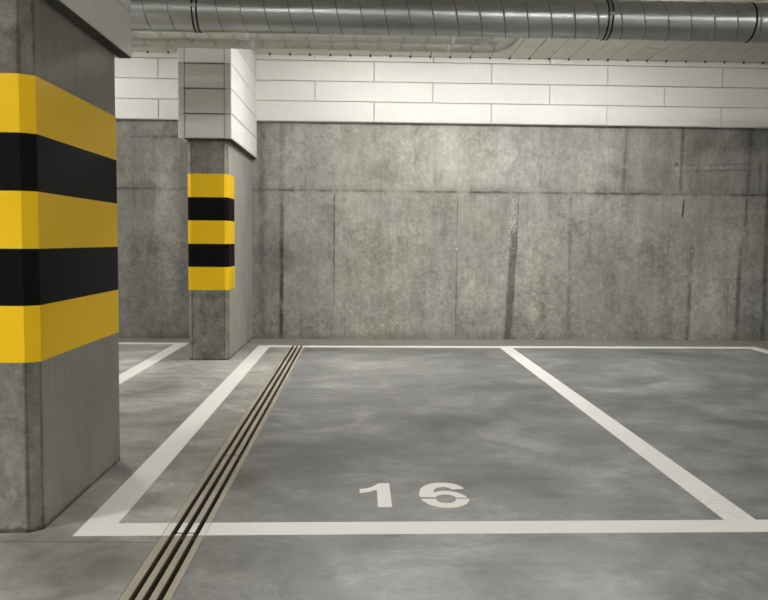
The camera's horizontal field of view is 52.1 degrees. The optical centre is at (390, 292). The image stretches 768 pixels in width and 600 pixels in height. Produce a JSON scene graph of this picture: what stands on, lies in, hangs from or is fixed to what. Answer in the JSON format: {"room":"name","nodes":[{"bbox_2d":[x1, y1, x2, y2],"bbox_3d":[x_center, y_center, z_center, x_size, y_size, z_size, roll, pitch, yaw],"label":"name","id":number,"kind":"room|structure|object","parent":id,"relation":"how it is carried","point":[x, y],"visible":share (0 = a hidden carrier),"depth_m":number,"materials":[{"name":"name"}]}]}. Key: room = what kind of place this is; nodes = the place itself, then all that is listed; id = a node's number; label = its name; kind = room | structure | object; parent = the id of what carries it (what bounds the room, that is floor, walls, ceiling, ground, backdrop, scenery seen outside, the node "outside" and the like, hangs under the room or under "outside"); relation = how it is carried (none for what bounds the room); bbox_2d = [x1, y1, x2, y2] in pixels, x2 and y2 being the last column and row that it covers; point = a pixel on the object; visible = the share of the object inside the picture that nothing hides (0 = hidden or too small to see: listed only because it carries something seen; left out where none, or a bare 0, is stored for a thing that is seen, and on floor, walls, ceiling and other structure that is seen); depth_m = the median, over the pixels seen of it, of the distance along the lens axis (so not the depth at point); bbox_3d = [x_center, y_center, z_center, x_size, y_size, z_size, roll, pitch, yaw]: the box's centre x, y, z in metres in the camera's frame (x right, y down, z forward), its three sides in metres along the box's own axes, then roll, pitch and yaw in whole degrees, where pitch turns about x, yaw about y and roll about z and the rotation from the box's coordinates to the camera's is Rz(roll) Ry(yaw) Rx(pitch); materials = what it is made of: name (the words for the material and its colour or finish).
{"room":"parking garage","nodes":[
{"label":"parking garage","id":0,"kind":"room"},
{"bbox_2d":[0,338,767,599],"bbox_3d":[0.442,1.095,1.323,17.000,0.301,14.460,0,4,-2],"label":"floor","id":1,"kind":"structure","parent":0,"point":[379,469],"depth_m":3.40,"materials":[{"name":"concrete"}]},
{"bbox_2d":[0,0,130,532],"bbox_3d":[-1.406,-0.654,3.110,0.460,2.933,1.061,0,4,-2],"label":"concrete pillar","id":2,"kind":"structure","parent":1,"relation":"on","point":[60,418],"depth_m":2.86,"materials":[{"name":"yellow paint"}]},
{"bbox_2d":[119,345,304,599],"bbox_3d":[-0.649,1.024,0.878,0.148,0.118,13.626,0,4,-2],"label":"drain","id":3,"kind":"object","parent":1,"relation":"on","point":[159,577],"visible":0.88,"depth_m":3.04,"materials":[{"name":"brown metal"}]},
{"bbox_2d":[177,48,256,359],"bbox_3d":[-1.564,-0.928,7.281,0.438,2.933,1.598,0,4,-2],"label":"concrete pillar","id":4,"kind":"structure","parent":1,"relation":"on","point":[217,121],"depth_m":6.63,"materials":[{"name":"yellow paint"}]},
{"bbox_2d":[114,51,767,340],"bbox_3d":[0.185,-0.961,8.222,17.400,3.500,0.311,0,4,-2],"label":"wall","id":5,"kind":"structure","parent":0,"point":[395,197],"depth_m":8.14,"materials":[{"name":"concrete"}]},
{"bbox_2d":[131,0,767,63],"bbox_3d":[0.475,-2.067,0.966,17.400,0.320,14.560,0,4,-2],"label":"ceiling","id":6,"kind":"structure","parent":0,"point":[524,48],"depth_m":7.70,"materials":[{"name":"concrete"}]},
{"bbox_2d":[131,31,493,44],"bbox_3d":[-3.666,-2.023,5.402,8.972,0.478,0.088,0,4,-2],"label":"insulated pipe","id":7,"kind":"object","parent":6,"relation":"hanging from","point":[134,34],"visible":0.38,"depth_m":5.51,"materials":[{"name":"metal"}]},
{"bbox_2d":[131,38,518,52],"bbox_3d":[-3.582,-2.036,5.645,9.159,0.481,0.094,0,4,-2],"label":"insulated pipe","id":8,"kind":"object","parent":6,"relation":"hanging from","point":[505,43],"visible":0.48,"depth_m":5.75,"materials":[{"name":"metal"}]},
{"bbox_2d":[130,0,767,42],"bbox_3d":[0.330,-1.854,4.650,16.900,0.669,0.246,0,4,-2],"label":"ventilation duct","id":9,"kind":"object","parent":6,"relation":"hanging from","point":[643,20],"visible":0.88,"depth_m":4.59,"materials":[{"name":"metal"}]}
]}

